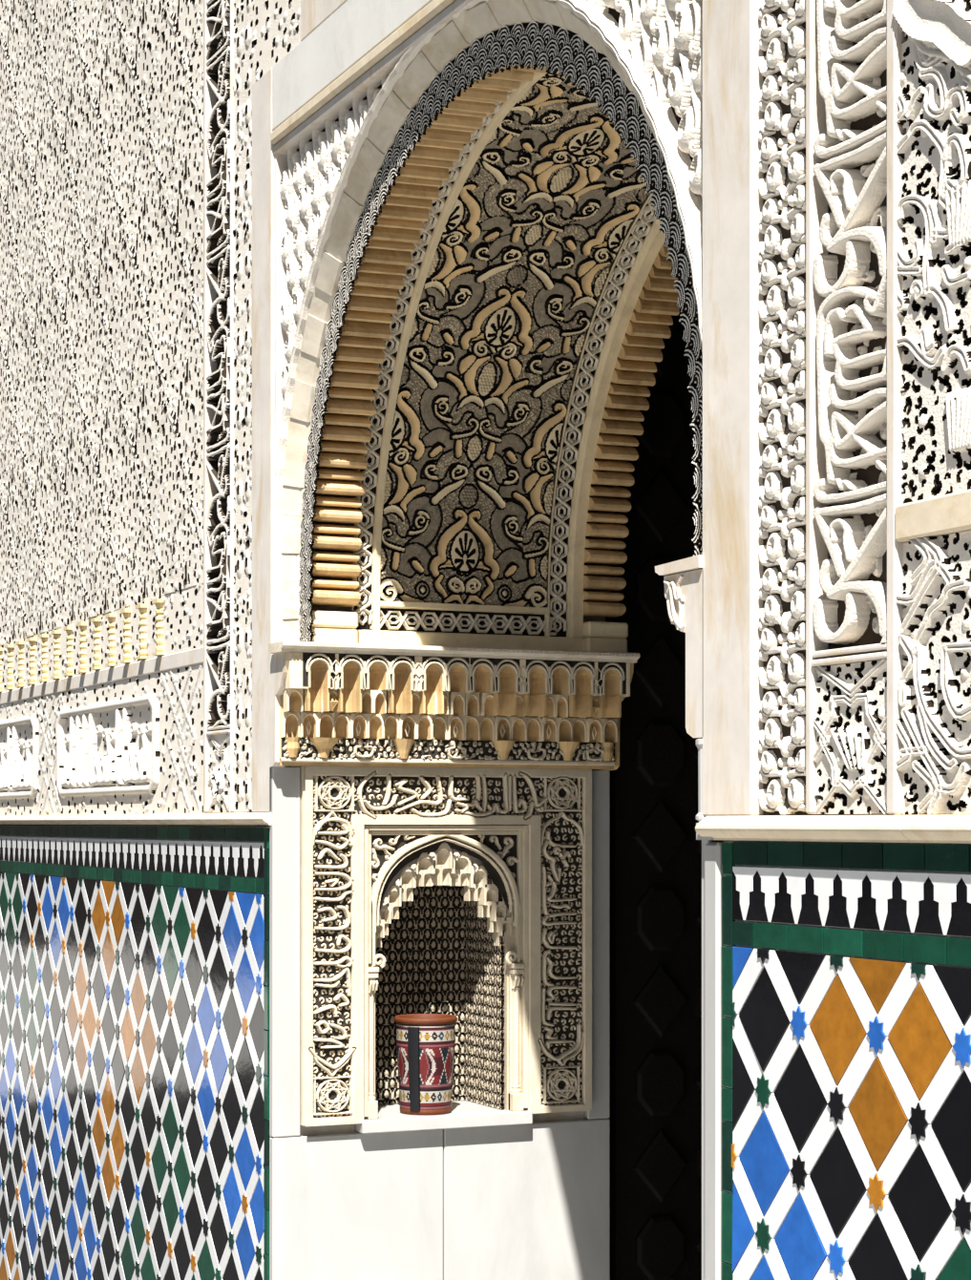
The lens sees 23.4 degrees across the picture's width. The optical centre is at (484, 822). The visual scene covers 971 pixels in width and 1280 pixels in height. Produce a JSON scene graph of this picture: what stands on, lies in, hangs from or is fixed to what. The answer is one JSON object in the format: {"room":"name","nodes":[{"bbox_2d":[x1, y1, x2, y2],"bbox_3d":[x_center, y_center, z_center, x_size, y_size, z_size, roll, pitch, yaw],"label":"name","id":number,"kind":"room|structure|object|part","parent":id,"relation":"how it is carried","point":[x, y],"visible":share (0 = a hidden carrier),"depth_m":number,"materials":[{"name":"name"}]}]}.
{"room":"moorish palace courtyard","nodes":[
{"label":"moorish palace courtyard","id":0,"kind":"room"},
{"bbox_2d":[0,53,941,1135],"bbox_3d":[-0.294,-0.850,6.884,0.960,5.500,9.100,0,0,-24],"label":"wall","id":1,"kind":"structure","parent":0,"point":[573,1115],"depth_m":6.41,"materials":[{"name":"paint"}]},
{"bbox_2d":[0,583,203,705],"bbox_3d":[-1.459,-0.579,8.223,0.049,0.233,3.202,0,0,-24],"label":"frieze","id":2,"kind":"object","parent":1,"relation":"attached to","point":[78,655],"visible":0.98,"depth_m":7.68,"materials":[{"name":"smooth plaster"},{"name":"carved stucco"},{"name":"yellow-tinted stucco"}]},
{"bbox_2d":[0,0,203,645],"bbox_3d":[-1.387,-2.098,8.074,0.032,2.805,2.872,0,0,-24],"label":"field","id":3,"kind":"object","parent":1,"relation":"attached to","point":[101,101],"visible":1,"depth_m":7.85,"materials":[{"name":"paint"}]},
{"bbox_2d":[0,663,204,815],"bbox_3d":[-1.389,-0.245,8.073,0.038,0.432,2.872,0,0,-24],"label":"band","id":4,"kind":"object","parent":1,"relation":"attached to","point":[135,744],"visible":1,"depth_m":7.73,"materials":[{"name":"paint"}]},
{"bbox_2d":[0,825,270,1279],"bbox_3d":[-1.339,0.955,7.968,0.038,1.890,3.768,0,0,-24],"label":"dado","id":5,"kind":"object","parent":1,"relation":"attached to","point":[135,1136],"visible":1,"depth_m":7.45,"materials":[{"name":"tile"}]},
{"bbox_2d":[0,812,271,824],"bbox_3d":[-1.343,-0.011,7.948,0.058,0.034,3.797,0,0,-24],"label":"ledge","id":6,"kind":"object","parent":1,"relation":"attached to","point":[230,818],"visible":0.98,"depth_m":7.24,"materials":[{"name":"white stone"}]},
{"bbox_2d":[203,0,230,812],"bbox_3d":[-0.746,-1.765,6.656,0.041,3.470,0.240,0,0,-24],"label":"band","id":7,"kind":"object","parent":1,"relation":"attached to","point":[216,12],"visible":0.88,"depth_m":6.68,"materials":[{"name":"paint"}]},
{"bbox_2d":[207,733,230,812],"bbox_3d":[-0.741,-0.141,6.644,0.032,0.222,0.214,0,0,-24],"label":"panel","id":8,"kind":"object","parent":1,"relation":"attached to","point":[219,764],"visible":0.94,"depth_m":6.64,"materials":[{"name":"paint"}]},
{"bbox_2d":[230,0,253,812],"bbox_3d":[-0.658,-1.765,6.462,0.036,3.470,0.185,0,0,-24],"label":"strip","id":9,"kind":"object","parent":1,"relation":"attached to","point":[241,11],"visible":0.96,"depth_m":6.47,"materials":[{"name":"paint"}]},
{"bbox_2d":[269,766,300,1137],"bbox_3d":[-0.532,0.342,6.234,0.078,0.984,0.030,0,0,-24],"label":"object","id":10,"kind":"object","parent":1,"relation":"attached to","point":[284,828],"visible":1,"depth_m":6.22,"materials":[{"name":"white stone"}]},
{"bbox_2d":[269,1129,442,1279],"bbox_3d":[-0.344,1.368,6.319,0.492,1.064,0.030,0,0,-24],"label":"marble slab","id":11,"kind":"object","parent":1,"relation":"attached to","point":[353,1206],"visible":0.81,"depth_m":6.30,"materials":[{"name":"white stone"}]},
{"bbox_2d":[368,841,517,1110],"bbox_3d":[-0.175,0.415,6.554,0.485,0.830,0.300,0,0,-24],"label":"lining","id":12,"kind":"object","parent":1,"relation":"attached to","point":[442,957],"visible":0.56,"depth_m":6.65,"materials":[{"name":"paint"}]},
{"bbox_2d":[354,1100,532,1133],"bbox_3d":[-0.164,0.815,6.523,0.504,0.036,0.326,0,0,-24],"label":"sill","id":13,"kind":"structure","parent":1,"relation":"attached to","point":[464,1114],"depth_m":6.40,"materials":[{"name":"white stone"}]},
{"bbox_2d":[394,1013,457,1115],"bbox_3d":[-0.163,0.664,6.450,0.175,0.265,0.175,0,0,-24],"label":"vase","id":14,"kind":"object","parent":13,"relation":"on","point":[425,1042],"visible":1,"depth_m":6.38,"materials":[{"name":"red ceramic"}]},
{"bbox_2d":[300,766,591,1126],"bbox_3d":[-0.106,0.328,6.425,0.850,0.955,0.088,0,0,-24],"label":"surround","id":15,"kind":"object","parent":1,"relation":"attached to","point":[367,831],"visible":1,"depth_m":6.40,"materials":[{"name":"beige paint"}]},
{"bbox_3d":[-0.329,0.398,6.313,0.014,0.784,0.052,0,0,-24],"label":"frame moulding","id":16,"kind":"part","parent":15,"relation":"part of","materials":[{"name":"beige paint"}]},
{"bbox_3d":[-0.319,0.200,6.322,0.012,0.360,0.044,0,0,-24],"label":"frame moulding","id":17,"kind":"part","parent":15,"relation":"part of","materials":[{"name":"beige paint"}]},
{"bbox_3d":[-0.114,0.027,6.415,0.438,0.012,0.044,0,0,-24],"label":"frame moulding","id":18,"kind":"part","parent":15,"relation":"part of","materials":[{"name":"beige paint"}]},
{"bbox_3d":[-0.113,0.013,6.411,0.460,0.015,0.052,0,0,-24],"label":"frame moulding","id":19,"kind":"part","parent":15,"relation":"part of","materials":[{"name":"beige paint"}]},
{"bbox_3d":[-0.107,0.209,6.398,0.438,0.352,0.020,0,0,-24],"label":"arch moulding","id":20,"kind":"part","parent":15,"relation":"part of","materials":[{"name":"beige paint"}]},
{"bbox_3d":[0.090,0.200,6.507,0.011,0.360,0.044,0,0,-24],"label":"frame moulding","id":21,"kind":"part","parent":15,"relation":"part of","materials":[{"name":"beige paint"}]},
{"bbox_3d":[0.103,0.398,6.508,0.014,0.784,0.052,0,0,-24],"label":"frame moulding","id":22,"kind":"part","parent":15,"relation":"part of","materials":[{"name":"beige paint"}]},
{"bbox_2d":[268,641,639,770],"bbox_3d":[-0.078,-0.309,6.335,1.042,0.322,0.158,0,0,-24],"label":"muqarnas impost","id":23,"kind":"object","parent":1,"relation":"attached to","point":[331,703],"visible":1,"depth_m":6.31,"materials":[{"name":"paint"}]},
{"bbox_3d":[-0.527,-0.296,6.149,0.038,0.296,0.130,0,0,-24],"label":"plate","id":24,"kind":"part","parent":23,"relation":"part of","materials":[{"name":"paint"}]},
{"bbox_3d":[-0.096,-0.161,6.380,0.985,0.022,0.062,0,0,-24],"label":"moulding","id":25,"kind":"part","parent":23,"relation":"part of","materials":[{"name":"beige stone"}]},
{"bbox_3d":[-0.070,-0.457,6.318,1.042,0.026,0.116,0,0,-24],"label":"cornice moulding","id":26,"kind":"part","parent":23,"relation":"part of","materials":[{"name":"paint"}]},
{"bbox_3d":[0.369,-0.296,6.553,0.036,0.296,0.130,0,0,-24],"label":"plate","id":27,"kind":"part","parent":23,"relation":"part of","materials":[{"name":"paint"}]},
{"bbox_2d":[272,0,702,642],"bbox_3d":[-0.059,-1.134,5.180,0.063,1.338,2.368,0,0,-24],"label":"arch","id":28,"kind":"object","parent":1,"relation":"attached to","point":[569,37],"visible":0.91,"depth_m":5.29,"materials":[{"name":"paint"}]},
{"bbox_3d":[-0.534,-0.860,6.215,0.049,0.166,0.068,0,0,-24],"label":"ring moulding","id":29,"kind":"part","parent":28,"relation":"part of","materials":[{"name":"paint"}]},
{"bbox_3d":[-0.516,-1.016,6.175,0.049,0.164,0.088,0,0,-24],"label":"ring moulding","id":30,"kind":"part","parent":28,"relation":"part of","materials":[{"name":"paint"}]},
{"bbox_3d":[-0.489,-1.163,6.116,0.049,0.160,0.107,0,0,-24],"label":"ring moulding","id":31,"kind":"part","parent":28,"relation":"part of","materials":[{"name":"paint"}]},
{"bbox_3d":[-0.454,-1.301,6.038,0.049,0.152,0.123,0,0,-24],"label":"ring moulding","id":32,"kind":"part","parent":28,"relation":"part of","materials":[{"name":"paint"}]},
{"bbox_3d":[-0.412,-1.425,5.944,0.049,0.142,0.138,0,0,-24],"label":"ring moulding","id":33,"kind":"part","parent":28,"relation":"part of","materials":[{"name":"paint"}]},
{"bbox_3d":[-0.363,-1.534,5.835,0.049,0.128,0.149,0,0,-24],"label":"ring moulding","id":34,"kind":"part","parent":28,"relation":"part of","materials":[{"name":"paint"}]},
{"bbox_3d":[-0.308,-1.625,5.713,0.049,0.112,0.158,0,0,-24],"label":"ring moulding","id":35,"kind":"part","parent":28,"relation":"part of","materials":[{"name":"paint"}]},
{"bbox_3d":[-0.248,-1.696,5.582,0.049,0.094,0.163,0,0,-24],"label":"ring moulding","id":36,"kind":"part","parent":28,"relation":"part of","materials":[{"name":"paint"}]},
{"bbox_3d":[-0.185,-1.747,5.442,0.049,0.074,0.166,0,0,-24],"label":"ring moulding","id":37,"kind":"part","parent":28,"relation":"part of","materials":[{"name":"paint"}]},
{"bbox_3d":[-0.120,-1.776,5.297,0.049,0.053,0.165,0,0,-24],"label":"ring moulding","id":38,"kind":"part","parent":28,"relation":"part of","materials":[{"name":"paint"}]},
{"bbox_3d":[-0.053,-1.783,5.148,0.049,0.040,0.164,0,0,-24],"label":"ring moulding","id":39,"kind":"part","parent":28,"relation":"part of","materials":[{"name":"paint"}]},
{"bbox_3d":[0.014,-1.768,5.001,0.049,0.062,0.166,0,0,-24],"label":"ring moulding","id":40,"kind":"part","parent":28,"relation":"part of","materials":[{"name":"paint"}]},
{"bbox_3d":[0.198,-1.592,4.592,0.049,0.119,0.155,0,0,-24],"label":"ring moulding","id":41,"kind":"part","parent":28,"relation":"part of","materials":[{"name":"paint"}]},
{"bbox_3d":[0.251,-1.494,4.475,0.049,0.134,0.145,0,0,-24],"label":"ring moulding","id":42,"kind":"part","parent":28,"relation":"part of","materials":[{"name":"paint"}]},
{"bbox_3d":[0.298,-1.379,4.372,0.049,0.146,0.132,0,0,-24],"label":"ring moulding","id":43,"kind":"part","parent":28,"relation":"part of","materials":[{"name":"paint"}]},
{"bbox_3d":[0.337,-1.249,4.284,0.049,0.156,0.117,0,0,-24],"label":"ring moulding","id":44,"kind":"part","parent":28,"relation":"part of","materials":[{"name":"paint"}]},
{"bbox_3d":[0.369,-1.107,4.213,0.049,0.162,0.100,0,0,-24],"label":"ring moulding","id":45,"kind":"part","parent":28,"relation":"part of","materials":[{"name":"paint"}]},
{"bbox_3d":[0.393,-0.956,4.161,0.049,0.165,0.080,0,0,-24],"label":"ring moulding","id":46,"kind":"part","parent":28,"relation":"part of","materials":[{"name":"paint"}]},
{"bbox_3d":[0.407,-0.798,4.129,0.049,0.166,0.060,0,0,-24],"label":"ring moulding","id":47,"kind":"part","parent":28,"relation":"part of","materials":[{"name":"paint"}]},
{"bbox_2d":[300,63,679,652],"bbox_3d":[0.403,-1.101,5.389,0.944,1.262,2.280,0,0,-24],"label":"soffit","id":48,"kind":"structure","parent":1,"relation":"attached to","point":[488,258],"depth_m":6.21,"materials":[{"name":"brown paint"}]},
{"bbox_3d":[-0.240,-0.704,6.299,0.020,0.048,0.007,0,0,-24],"label":"stem","id":49,"kind":"part","parent":48,"relation":"part of","materials":[{"name":"paint"}]},
{"bbox_3d":[-0.194,-0.869,6.289,0.069,0.069,0.012,0,0,-9],"label":"stem","id":50,"kind":"part","parent":48,"relation":"part of","materials":[{"name":"paint"}]},
{"bbox_3d":[-0.181,-0.691,6.326,0.034,0.032,0.005,0,0,-27],"label":"stem","id":51,"kind":"part","parent":48,"relation":"part of","materials":[{"name":"paint"}]},
{"bbox_3d":[-0.151,-1.278,6.101,0.020,0.040,0.029,0,0,-24],"label":"stem","id":52,"kind":"part","parent":48,"relation":"part of","materials":[{"name":"paint"}]},
{"bbox_3d":[-0.131,-0.995,6.278,0.035,0.030,0.009,0,0,-10],"label":"stem","id":53,"kind":"part","parent":48,"relation":"part of","materials":[{"name":"paint"}]},
{"bbox_3d":[-0.095,-1.267,6.135,0.013,0.026,0.036,0,0,41],"label":"stem","id":54,"kind":"part","parent":48,"relation":"part of","materials":[{"name":"paint"}]},
{"bbox_3d":[-0.074,-1.156,6.218,0.021,0.062,0.072,0,0,35],"label":"stem","id":55,"kind":"part","parent":48,"relation":"part of","materials":[{"name":"paint"}]},
{"bbox_3d":[-0.070,-1.401,6.012,0.076,0.051,0.026,0,0,17],"label":"stem","id":56,"kind":"part","parent":48,"relation":"part of","materials":[{"name":"paint"}]},
{"bbox_3d":[-0.070,-1.006,6.301,0.020,0.048,0.018,0,0,-24],"label":"stem","id":57,"kind":"part","parent":48,"relation":"part of","materials":[{"name":"paint"}]},
{"bbox_3d":[0.016,-1.006,6.340,0.020,0.048,0.018,0,0,-24],"label":"stem","id":58,"kind":"part","parent":48,"relation":"part of","materials":[{"name":"paint"}]},
{"bbox_3d":[0.018,-1.488,5.949,0.037,0.021,0.018,0,0,17],"label":"stem","id":59,"kind":"part","parent":48,"relation":"part of","materials":[{"name":"paint"}]},
{"bbox_3d":[0.050,-1.646,5.656,0.020,0.021,0.045,0,0,-24],"label":"stem","id":60,"kind":"part","parent":48,"relation":"part of","materials":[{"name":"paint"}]},
{"bbox_3d":[0.071,-0.691,6.440,0.034,0.032,0.005,0,0,-21],"label":"stem","id":61,"kind":"part","parent":48,"relation":"part of","materials":[{"name":"paint"}]},
{"bbox_3d":[0.073,-0.995,6.370,0.035,0.030,0.009,0,0,-39],"label":"stem","id":62,"kind":"part","parent":48,"relation":"part of","materials":[{"name":"paint"}]},
{"bbox_3d":[0.081,-1.156,6.287,0.072,0.062,0.021,0,0,6],"label":"stem","id":63,"kind":"part","parent":48,"relation":"part of","materials":[{"name":"paint"}]},
{"bbox_3d":[0.081,-1.497,5.967,0.020,0.032,0.038,0,0,-24],"label":"stem","id":64,"kind":"part","parent":48,"relation":"part of","materials":[{"name":"paint"}]},
{"bbox_3d":[0.107,-0.869,6.424,0.069,0.069,0.012,0,0,-39],"label":"stem","id":65,"kind":"part","parent":48,"relation":"part of","materials":[{"name":"paint"}]},
{"bbox_3d":[0.104,-1.641,5.693,0.019,0.013,0.041,0,0,19],"label":"stem","id":66,"kind":"part","parent":48,"relation":"part of","materials":[{"name":"paint"}]},
{"bbox_3d":[0.107,-1.585,5.817,0.030,0.036,0.082,0,0,18],"label":"stem","id":67,"kind":"part","parent":48,"relation":"part of","materials":[{"name":"paint"}]},
{"bbox_3d":[0.130,-0.704,6.466,0.020,0.048,0.007,0,0,-24],"label":"stem","id":68,"kind":"part","parent":48,"relation":"part of","materials":[{"name":"paint"}]},
{"bbox_3d":[0.157,-1.267,6.248,0.036,0.026,0.013,0,0,1],"label":"stem","id":69,"kind":"part","parent":48,"relation":"part of","materials":[{"name":"paint"}]},
{"bbox_3d":[0.153,-1.693,5.519,0.086,0.017,0.031,0,0,25],"label":"stem","id":70,"kind":"part","parent":48,"relation":"part of","materials":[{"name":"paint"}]},
{"bbox_3d":[0.167,-1.497,6.005,0.020,0.032,0.038,0,0,-24],"label":"stem","id":71,"kind":"part","parent":48,"relation":"part of","materials":[{"name":"paint"}]},
{"bbox_3d":[0.219,-1.278,6.268,0.020,0.040,0.029,0,0,-24],"label":"stem","id":72,"kind":"part","parent":48,"relation":"part of","materials":[{"name":"paint"}]},
{"bbox_3d":[0.222,-1.488,6.041,0.018,0.021,0.037,0,0,24],"label":"stem","id":73,"kind":"part","parent":48,"relation":"part of","materials":[{"name":"paint"}]},
{"bbox_3d":[0.232,-1.401,6.148,0.026,0.051,0.076,0,0,25],"label":"stem","id":74,"kind":"part","parent":48,"relation":"part of","materials":[{"name":"paint"}]},
{"bbox_3d":[0.261,-1.585,5.887,0.082,0.036,0.030,0,0,23],"label":"stem","id":75,"kind":"part","parent":48,"relation":"part of","materials":[{"name":"paint"}]},
{"bbox_3d":[0.357,-1.641,5.807,0.041,0.013,0.019,0,0,22],"label":"stem","id":76,"kind":"part","parent":48,"relation":"part of","materials":[{"name":"paint"}]},
{"bbox_2d":[279,0,702,396],"bbox_3d":[-0.061,-1.297,5.173,0.038,0.950,2.286,0,0,-24],"label":"spandrel","id":77,"kind":"object","parent":1,"relation":"attached to","point":[664,37],"visible":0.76,"depth_m":4.50,"materials":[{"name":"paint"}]},
{"bbox_2d":[251,0,770,816],"bbox_3d":[-0.057,-1.806,5.181,0.090,3.588,2.636,0,0,-24],"label":"arch frame","id":78,"kind":"object","parent":1,"relation":"attached to","point":[336,50],"visible":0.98,"depth_m":4.09,"materials":[{"name":"paint"}]},
{"bbox_3d":[-0.551,-2.754,6.195,0.004,1.492,0.381,0,0,-24],"label":"pierced plate","id":79,"kind":"part","parent":78,"relation":"part of","materials":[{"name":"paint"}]},
{"bbox_3d":[-0.060,-1.815,5.181,0.085,0.035,2.302,0,0,-24],"label":"cross moulding","id":80,"kind":"part","parent":78,"relation":"part of","materials":[{"name":"white stone"}]},
{"bbox_3d":[-0.055,-1.784,5.183,0.075,0.024,2.302,0,0,-24],"label":"moulding","id":81,"kind":"part","parent":78,"relation":"part of","materials":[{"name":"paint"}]},
{"bbox_2d":[442,1118,609,1279],"bbox_3d":[0.116,1.368,6.526,0.509,1.064,0.030,0,0,-24],"label":"marble slab","id":82,"kind":"object","parent":1,"relation":"attached to","point":[521,1202],"visible":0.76,"depth_m":6.51,"materials":[{"name":"white stone"}]},
{"bbox_2d":[583,769,609,1119],"bbox_3d":[0.316,0.342,6.616,0.070,0.984,0.030,0,0,-24],"label":"marble slab","id":83,"kind":"object","parent":1,"relation":"attached to","point":[600,779],"visible":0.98,"depth_m":6.61,"materials":[{"name":"white stone"}]},
{"bbox_2d":[654,554,702,737],"bbox_3d":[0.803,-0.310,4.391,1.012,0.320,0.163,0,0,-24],"label":"bracket","id":84,"kind":"object","parent":1,"relation":"attached to","point":[682,579],"visible":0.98,"depth_m":4.16,"materials":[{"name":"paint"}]},
{"bbox_2d":[694,737,706,821],"bbox_3d":[0.392,-0.074,4.129,0.041,0.152,0.045,0,0,-24],"label":"colonnette","id":85,"kind":"object","parent":1,"relation":"attached to","point":[699,743],"visible":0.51,"depth_m":4.12,"materials":[{"name":"white stone"}]},
{"bbox_2d":[701,839,723,1279],"bbox_3d":[0.842,0.875,4.319,1.000,2.050,0.030,0,0,-24],"label":"marble slab","id":86,"kind":"object","parent":1,"relation":"attached to","point":[703,842],"visible":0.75,"depth_m":4.12,"materials":[{"name":"white stone"}]},
{"bbox_2d":[704,841,723,1279],"bbox_3d":[0.411,0.967,4.086,0.042,1.866,0.048,0,0,-24],"label":"edging","id":87,"kind":"object","parent":1,"relation":"attached to","point":[713,1086],"visible":0.62,"depth_m":4.07,"materials":[{"name":"white stone"}]},
{"bbox_2d":[695,822,713,839],"bbox_3d":[0.402,0.015,4.096,0.045,0.030,0.055,0,0,-24],"label":"molding","id":88,"kind":"object","parent":87,"relation":"on","point":[698,837],"visible":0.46,"depth_m":4.09,"materials":[{"name":"white stone"}]},
{"bbox_2d":[757,0,828,814],"bbox_3d":[0.506,-1.007,3.883,0.036,1.986,0.185,0,0,-24],"label":"strip","id":89,"kind":"object","parent":1,"relation":"attached to","point":[793,551],"visible":0.99,"depth_m":3.88,"materials":[{"name":"paint"}]},
{"bbox_2d":[694,814,970,843],"bbox_3d":[0.650,0.009,3.532,0.058,0.042,1.251,0,0,-24],"label":"ledge","id":90,"kind":"object","parent":1,"relation":"attached to","point":[954,828],"visible":0.98,"depth_m":3.68,"materials":[{"name":"white stone"}]},
{"bbox_2d":[812,658,887,814],"bbox_3d":[0.588,-0.133,3.700,0.032,0.238,0.214,0,0,-24],"label":"panel","id":91,"kind":"object","parent":90,"relation":"on","point":[849,757],"visible":0.97,"depth_m":3.70,"materials":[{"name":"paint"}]},
{"bbox_2d":[720,839,970,1279],"bbox_3d":[0.671,0.965,3.515,0.038,1.870,1.208,0,0,-24],"label":"dado","id":92,"kind":"object","parent":1,"relation":"attached to","point":[846,966],"visible":1,"depth_m":3.70,"materials":[{"name":"tile"}]},
{"bbox_2d":[811,0,912,815],"bbox_3d":[0.594,-1.306,3.689,0.041,2.588,0.240,0,0,-24],"label":"band","id":93,"kind":"object","parent":1,"relation":"attached to","point":[858,325],"visible":0.98,"depth_m":3.69,"materials":[{"name":"paint"}]},
{"bbox_2d":[891,0,970,542],"bbox_3d":[0.777,-1.114,3.271,0.044,1.372,0.672,0,0,-24],"label":"field","id":94,"kind":"object","parent":1,"relation":"attached to","point":[933,208],"visible":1,"depth_m":3.49,"materials":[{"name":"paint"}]},
{"bbox_2d":[896,529,970,814],"bbox_3d":[0.714,-0.220,3.418,0.034,0.414,0.352,0,0,-24],"label":"field","id":95,"kind":"object","parent":1,"relation":"attached to","point":[933,732],"visible":1,"depth_m":3.49,"materials":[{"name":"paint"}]},
{"bbox_3d":[-0.665,-0.850,8.911,0.030,5.500,4.700,0,0,-24],"label":"wall","id":96,"kind":"structure","parent":0,"visible":0},
{"bbox_2d":[608,308,701,1279],"bbox_3d":[0.962,0.075,6.995,1.300,3.650,0.072,0,0,-24],"label":"door","id":97,"kind":"structure","parent":96,"relation":"in","point":[655,1118],"depth_m":6.75,"materials":[{"name":"brown wood"}]},
{"bbox_3d":[0.507,-0.675,6.763,0.157,0.185,0.024,0,0,-24],"label":"panel","id":98,"kind":"part","parent":97,"relation":"part of","materials":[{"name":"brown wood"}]},
{"bbox_3d":[0.507,-0.437,6.763,0.180,0.210,0.024,0,0,-24],"label":"panel","id":99,"kind":"part","parent":97,"relation":"part of","materials":[{"name":"brown wood"}]},
{"bbox_3d":[0.507,-1.151,6.763,0.157,0.185,0.024,0,0,-24],"label":"panel","id":100,"kind":"part","parent":97,"relation":"part of","materials":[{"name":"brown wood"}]},
{"bbox_3d":[0.507,-0.913,6.763,0.180,0.210,0.024,0,0,-24],"label":"panel","id":101,"kind":"part","parent":97,"relation":"part of","materials":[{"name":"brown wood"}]},
{"bbox_3d":[0.507,-0.199,6.763,0.157,0.185,0.024,0,0,-24],"label":"panel","id":102,"kind":"part","parent":97,"relation":"part of","materials":[{"name":"brown wood"}]},
{"bbox_3d":[0.507,0.039,6.763,0.180,0.210,0.024,0,0,-24],"label":"panel","id":103,"kind":"part","parent":97,"relation":"part of","materials":[{"name":"brown wood"}]},
{"bbox_3d":[0.507,0.277,6.763,0.157,0.185,0.024,0,0,-24],"label":"panel","id":104,"kind":"part","parent":97,"relation":"part of","materials":[{"name":"brown wood"}]},
{"bbox_3d":[0.507,0.515,6.763,0.180,0.210,0.024,0,0,-24],"label":"panel","id":105,"kind":"part","parent":97,"relation":"part of","materials":[{"name":"brown wood"}]},
{"bbox_3d":[0.507,0.753,6.763,0.157,0.185,0.024,0,0,-24],"label":"panel","id":106,"kind":"part","parent":97,"relation":"part of","materials":[{"name":"brown wood"}]},
{"bbox_3d":[0.507,0.991,6.763,0.180,0.210,0.024,0,0,-24],"label":"panel","id":107,"kind":"part","parent":97,"relation":"part of","materials":[{"name":"brown wood"}]},
{"bbox_3d":[0.507,1.229,6.763,0.157,0.185,0.024,0,0,-24],"label":"panel","id":108,"kind":"part","parent":97,"relation":"part of","materials":[{"name":"brown wood"}]},
{"bbox_3d":[0.507,-1.389,6.763,0.180,0.210,0.024,0,0,-24],"label":"panel","id":109,"kind":"part","parent":97,"relation":"part of","materials":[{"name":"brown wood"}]},
{"bbox_3d":[0.694,0.277,6.847,0.180,0.210,0.024,0,0,-24],"label":"panel","id":110,"kind":"part","parent":97,"relation":"part of","materials":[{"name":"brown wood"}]},
{"bbox_3d":[0.694,0.753,6.847,0.180,0.210,0.024,0,0,-24],"label":"panel","id":111,"kind":"part","parent":97,"relation":"part of","materials":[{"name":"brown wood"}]},
{"bbox_3d":[0.694,1.229,6.847,0.180,0.210,0.024,0,0,-24],"label":"panel","id":112,"kind":"part","parent":97,"relation":"part of","materials":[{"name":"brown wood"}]},
{"bbox_3d":[0.694,0.039,6.847,0.157,0.185,0.024,0,0,-24],"label":"panel","id":113,"kind":"part","parent":97,"relation":"part of","materials":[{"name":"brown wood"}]},
{"bbox_3d":[0.694,0.515,6.847,0.157,0.185,0.024,0,0,-24],"label":"panel","id":114,"kind":"part","parent":97,"relation":"part of","materials":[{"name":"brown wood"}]},
{"bbox_3d":[0.694,0.991,6.847,0.157,0.185,0.024,0,0,-24],"label":"panel","id":115,"kind":"part","parent":97,"relation":"part of","materials":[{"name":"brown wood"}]}
]}

